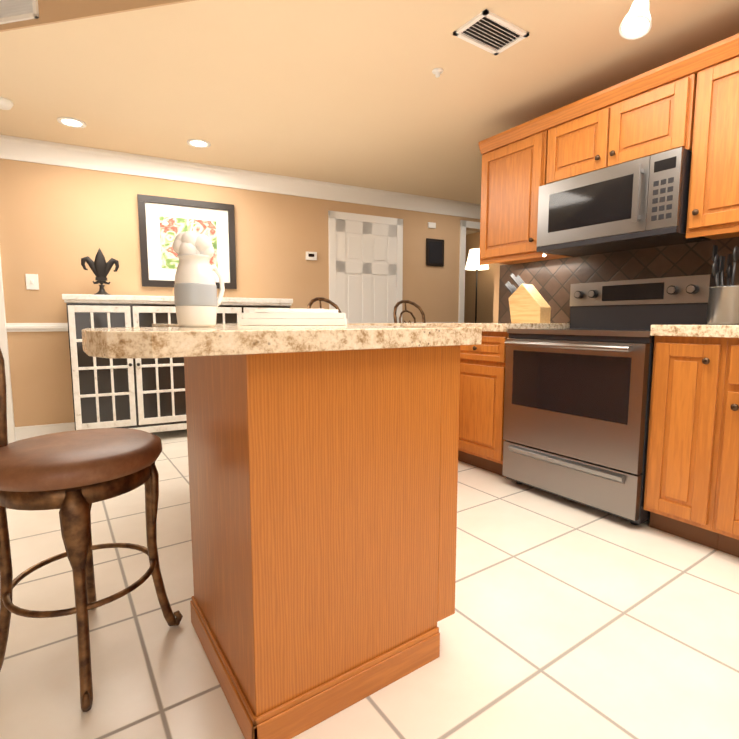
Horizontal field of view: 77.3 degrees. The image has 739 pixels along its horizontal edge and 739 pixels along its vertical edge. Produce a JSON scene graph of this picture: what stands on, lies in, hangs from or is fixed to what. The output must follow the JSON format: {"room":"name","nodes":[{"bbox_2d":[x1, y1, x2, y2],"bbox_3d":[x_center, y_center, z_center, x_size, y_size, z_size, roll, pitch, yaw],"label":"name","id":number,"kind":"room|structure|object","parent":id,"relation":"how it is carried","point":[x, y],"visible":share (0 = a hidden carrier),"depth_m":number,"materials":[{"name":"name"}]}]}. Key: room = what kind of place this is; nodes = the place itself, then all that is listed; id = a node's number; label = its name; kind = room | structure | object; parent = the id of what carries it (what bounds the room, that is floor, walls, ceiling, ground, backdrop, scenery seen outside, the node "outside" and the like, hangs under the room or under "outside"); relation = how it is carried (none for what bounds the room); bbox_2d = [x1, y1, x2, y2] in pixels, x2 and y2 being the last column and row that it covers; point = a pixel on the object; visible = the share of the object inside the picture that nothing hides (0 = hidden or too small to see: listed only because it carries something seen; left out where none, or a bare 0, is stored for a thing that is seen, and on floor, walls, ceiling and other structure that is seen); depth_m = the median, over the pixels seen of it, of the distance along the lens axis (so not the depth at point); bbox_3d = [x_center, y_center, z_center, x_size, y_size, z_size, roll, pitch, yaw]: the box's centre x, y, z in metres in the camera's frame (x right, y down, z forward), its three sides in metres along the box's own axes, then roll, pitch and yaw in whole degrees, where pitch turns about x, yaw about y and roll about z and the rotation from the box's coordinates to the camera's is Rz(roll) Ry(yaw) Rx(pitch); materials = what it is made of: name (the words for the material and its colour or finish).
{"room":"kitchen","nodes":[
{"label":"kitchen","id":0,"kind":"room"},
{"bbox_2d":[0,0,195,31],"bbox_3d":[-2.047,-1.812,2.213,8.700,0.438,0.010,1,6,12],"label":"wall","id":1,"kind":"structure","parent":0,"point":[54,11],"depth_m":2.07,"materials":[{"name":"beige paint"}]},
{"bbox_2d":[0,0,38,23],"bbox_3d":[-1.766,-1.689,2.153,0.520,0.155,0.012,1,6,12],"label":"air vent","id":2,"kind":"object","parent":1,"relation":"in","point":[11,11],"visible":1,"depth_m":2.12,"materials":[{"name":"white"}]},
{"bbox_2d":[0,158,479,426],"bbox_3d":[-1.526,-0.867,4.237,9.600,2.750,0.120,-3,7,-27],"label":"wall","id":3,"kind":"structure","parent":0,"point":[57,223],"depth_m":3.84,"materials":[{"name":"beige paint"}]},
{"bbox_2d":[25,274,38,289],"bbox_3d":[-2.635,-0.685,3.610,0.080,0.120,0.014,-3,7,-27],"label":"switch plate","id":4,"kind":"object","parent":3,"relation":"attached to","point":[32,282],"visible":1,"depth_m":3.61,"materials":[{"name":"white plastic"}]},
{"bbox_2d":[137,194,236,288],"bbox_3d":[-1.594,-1.108,4.090,0.790,0.760,0.034,-3,7,-27],"label":"picture frame","id":5,"kind":"object","parent":3,"relation":"attached to","point":[164,222],"visible":0.85,"depth_m":4.03,"materials":[{"name":"black"}]},
{"bbox_2d":[0,135,480,443],"bbox_3d":[-1.496,-0.644,4.223,9.580,2.310,0.215,-3,7,-27],"label":"trim","id":6,"kind":"structure","parent":3,"relation":"attached to","point":[365,268],"depth_m":4.71,"materials":[{"name":"white"}]},
{"bbox_2d":[306,251,316,259],"bbox_3d":[-0.580,-1.133,4.612,0.110,0.080,0.028,-3,7,-27],"label":"thermostat","id":7,"kind":"object","parent":3,"relation":"attached to","point":[311,255],"visible":0.96,"depth_m":4.60,"materials":[{"name":"white plastic"}]},
{"bbox_2d":[428,222,435,227],"bbox_3d":[0.704,-1.631,5.225,0.100,0.060,0.020,-3,7,-27],"label":"switch","id":8,"kind":"object","parent":3,"relation":"attached to","point":[431,225],"visible":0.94,"depth_m":5.21,"materials":[{"name":"white plastic"}]},
{"bbox_2d":[426,238,443,266],"bbox_3d":[0.749,-1.335,5.279,0.240,0.300,0.022,-3,7,-27],"label":"picture","id":9,"kind":"object","parent":3,"relation":"attached to","point":[434,252],"visible":0.98,"depth_m":5.27,"materials":[{"name":"black"}]},
{"bbox_2d":[0,429,738,738],"bbox_3d":[-0.271,0.696,2.829,9.800,0.060,11.000,-4,7,-34],"label":"floor","id":10,"kind":"structure","parent":0,"point":[568,619],"depth_m":1.40,"materials":[{"name":"tile"}]},
{"bbox_2d":[0,349,182,711],"bbox_3d":[-0.820,0.305,1.290,0.520,1.040,0.508,-3,7,-29],"label":"bar stool","id":11,"kind":"object","parent":10,"relation":"on","point":[73,476],"visible":1,"depth_m":1.18,"materials":[{"name":"leather"}]},
{"bbox_2d":[62,294,292,432],"bbox_3d":[-1.541,-0.033,3.958,1.720,1.150,0.453,-3,7,-27],"label":"sideboard","id":12,"kind":"object","parent":10,"relation":"on","point":[146,395],"visible":0.54,"depth_m":3.58,"materials":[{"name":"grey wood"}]},
{"bbox_2d":[81,248,118,294],"bbox_3d":[-2.115,-0.767,3.639,0.262,0.375,0.120,-4,7,-35],"label":"ornament","id":13,"kind":"object","parent":12,"relation":"on","point":[99,266],"visible":0.92,"depth_m":3.63,"materials":[{"name":"grey metal"}]},
{"bbox_2d":[307,297,341,312],"bbox_3d":[-0.223,0.010,3.576,0.559,1.143,0.572,-5,8,-40],"label":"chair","id":14,"kind":"object","parent":10,"relation":"on","point":[320,299],"visible":0.06,"depth_m":3.72,"materials":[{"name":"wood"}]},
{"bbox_2d":[184,347,469,738],"bbox_3d":[-0.154,0.369,1.382,0.610,0.895,0.550,-4,7,-34],"label":"base cabinet","id":15,"kind":"object","parent":10,"relation":"on","point":[323,460],"depth_m":1.12,"materials":[{"name":"brown wood"}]},
{"bbox_2d":[82,323,569,358],"bbox_3d":[0.117,-0.209,2.365,2.768,0.047,2.040,-4,7,-34],"label":"countertop","id":16,"kind":"structure","parent":15,"relation":"on","point":[221,340],"depth_m":0.98,"materials":[{"name":"beige stone"}]},
{"bbox_2d":[172,231,224,326],"bbox_3d":[-0.478,-0.254,1.315,0.113,0.263,0.153,4,7,35],"label":"pitcher vase","id":17,"kind":"object","parent":16,"relation":"on","point":[197,302],"visible":1,"depth_m":1.26,"materials":[{"name":"white ceramic"}]},
{"bbox_2d":[240,309,346,324],"bbox_3d":[-0.280,-0.204,1.801,0.380,0.062,0.260,0,6,-1],"label":"books","id":18,"kind":"object","parent":16,"relation":"on","point":[296,317],"visible":1,"depth_m":1.68,"materials":[{"name":"white paper"}]},
{"bbox_2d":[505,273,550,322],"bbox_3d":[1.025,-0.472,3.043,0.110,0.331,0.316,-4,7,-34],"label":"knife block","id":19,"kind":"object","parent":16,"relation":"on","point":[528,303],"visible":1,"depth_m":2.99,"materials":[{"name":"brown wood"}]},
{"bbox_2d":[393,300,425,322],"bbox_3d":[0.456,-0.039,4.036,0.559,1.143,0.572,-3,7,-28],"label":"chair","id":20,"kind":"object","parent":10,"relation":"on","point":[406,310],"visible":0.08,"depth_m":4.21,"materials":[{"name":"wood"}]},
{"bbox_2d":[465,248,488,322],"bbox_3d":[1.562,-0.752,6.789,0.340,1.980,0.340,-3,7,-27],"label":"light","id":21,"kind":"object","parent":10,"relation":"on","point":[473,261],"visible":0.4,"depth_m":6.62,"materials":[{"name":"grey metal"}]},
{"bbox_2d":[466,343,505,476],"bbox_3d":[0.937,0.189,3.080,0.659,0.895,0.460,-4,7,-34],"label":"base cabinet","id":22,"kind":"object","parent":10,"relation":"on","point":[485,384],"depth_m":2.84,"materials":[{"name":"brown wood"}]},
{"bbox_2d":[502,274,715,524],"bbox_3d":[1.246,0.100,2.522,0.748,1.190,0.766,-4,7,-34],"label":"stove","id":23,"kind":"object","parent":10,"relation":"on","point":[577,395],"visible":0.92,"depth_m":2.35,"materials":[{"name":"grey metal"}]},
{"bbox_2d":[643,332,698,537],"bbox_3d":[1.603,0.292,2.110,0.659,0.895,0.343,-4,7,-34],"label":"base cabinet","id":24,"kind":"object","parent":10,"relation":"on","point":[672,400],"depth_m":1.99,"materials":[{"name":"brown wood"}]},
{"bbox_2d":[683,336,738,556],"bbox_3d":[1.788,0.321,1.840,0.659,0.895,0.606,-4,7,-34],"label":"base cabinet","id":25,"kind":"object","parent":10,"relation":"on","point":[691,492],"depth_m":1.86,"materials":[{"name":"brown wood"}]},
{"bbox_2d":[651,324,738,339],"bbox_3d":[1.972,-0.118,1.505,0.678,0.047,1.680,-4,7,-34],"label":"countertop","id":26,"kind":"structure","parent":25,"relation":"on","point":[720,331],"depth_m":1.86,"materials":[{"name":"beige stone"}]},
{"bbox_2d":[707,245,738,323],"bbox_3d":[1.647,-0.391,2.111,0.192,0.366,0.160,-4,7,-34],"label":"utensil crock","id":27,"kind":"object","parent":26,"relation":"on","point":[723,304],"visible":1,"depth_m":2.09,"materials":[{"name":"silver metal"}]},
{"bbox_2d":[0,0,738,234],"bbox_3d":[-0.072,-1.819,2.268,9.800,0.439,11.705,-4,7,-34],"label":"ceiling","id":28,"kind":"structure","parent":0,"point":[358,93],"depth_m":2.58,"materials":[{"name":"beige paint"}]},
{"bbox_2d":[0,97,12,109],"bbox_3d":[-2.279,-1.643,2.852,0.130,0.035,0.130,-4,7,-34],"label":"smoke detector","id":29,"kind":"object","parent":28,"relation":"attached to","point":[6,104],"visible":1,"depth_m":2.84,"materials":[{"name":"white plastic"}]},
{"bbox_2d":[57,117,85,127],"bbox_3d":[-2.037,-1.690,3.164,0.170,0.006,0.170,-4,7,-34],"label":"recessed light","id":30,"kind":"object","parent":28,"relation":"in","point":[72,122],"visible":1,"depth_m":3.16,"materials":[{"name":"white"}]},
{"bbox_2d":[187,139,210,147],"bbox_3d":[-1.307,-1.730,3.539,0.170,0.006,0.170,-4,7,-34],"label":"recessed light","id":31,"kind":"object","parent":28,"relation":"in","point":[198,143],"visible":1,"depth_m":3.54,"materials":[{"name":"white"}]},
{"bbox_2d":[432,68,442,77],"bbox_3d":[0.371,-1.609,2.512,0.060,0.030,0.060,-4,7,-34],"label":"sprinkler","id":32,"kind":"object","parent":28,"relation":"attached to","point":[437,72],"visible":1,"depth_m":2.50,"materials":[{"name":"white plastic"}]},
{"bbox_2d":[453,9,528,54],"bbox_3d":[0.574,-1.583,2.180,0.300,0.012,0.200,-4,7,-34],"label":"ceiling vent","id":33,"kind":"object","parent":28,"relation":"in","point":[489,31],"visible":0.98,"depth_m":2.17,"materials":[{"name":"white metal"}]},
{"bbox_2d":[619,0,651,39],"bbox_3d":[1.071,-1.446,1.838,0.149,0.212,0.116,-4,7,-34],"label":"light","id":34,"kind":"object","parent":28,"relation":"attached to","point":[636,23],"visible":1,"depth_m":1.82,"materials":[{"name":"white plastic"}]},
{"bbox_2d":[464,232,494,322],"bbox_3d":[3.598,-0.898,4.523,0.120,2.750,9.300,-4,7,-34],"label":"wall","id":35,"kind":"structure","parent":0,"point":[485,292],"depth_m":7.18,"materials":[{"name":"beige paint"}]},
{"bbox_2d":[493,239,711,322],"bbox_3d":[2.473,-0.569,1.435,0.120,2.750,5.200,-4,7,-34],"label":"wall","id":36,"kind":"structure","parent":0,"point":[496,291],"depth_m":3.54,"materials":[{"name":"beige paint"}]},
{"bbox_2d":[478,114,569,264],"bbox_3d":[1.037,-1.136,3.068,0.349,0.790,0.500,-4,7,-34],"label":"upper cabinet","id":37,"kind":"object","parent":36,"relation":"attached to","point":[511,176],"depth_m":2.96,"materials":[{"name":"brown wood"}]},
{"bbox_2d":[498,237,738,322],"bbox_3d":[1.855,-0.415,2.245,0.010,0.472,3.080,-4,7,-34],"label":"backsplash","id":38,"kind":"structure","parent":36,"relation":"attached to","point":[551,281],"depth_m":2.82,"materials":[{"name":"brown tile"}]},
{"bbox_2d":[542,50,697,184],"bbox_3d":[1.398,-1.270,2.523,0.349,0.408,0.760,-4,7,-34],"label":"upper cabinet","id":39,"kind":"object","parent":36,"relation":"attached to","point":[690,102],"depth_m":2.36,"materials":[{"name":"brown wood"}]},
{"bbox_2d":[536,147,710,256],"bbox_3d":[1.359,-0.871,2.538,0.443,0.380,0.756,-4,7,-34],"label":"over-the-range microwave","id":40,"kind":"object","parent":39,"relation":"attached to","point":[641,203],"visible":1,"depth_m":2.38,"materials":[{"name":"grey metal"}]},
{"bbox_2d":[686,33,738,239],"bbox_3d":[1.752,-1.025,2.027,0.349,0.790,0.475,-4,7,-34],"label":"upper cabinet","id":41,"kind":"object","parent":36,"relation":"attached to","point":[713,199],"depth_m":2.05,"materials":[{"name":"brown wood"}]}
]}

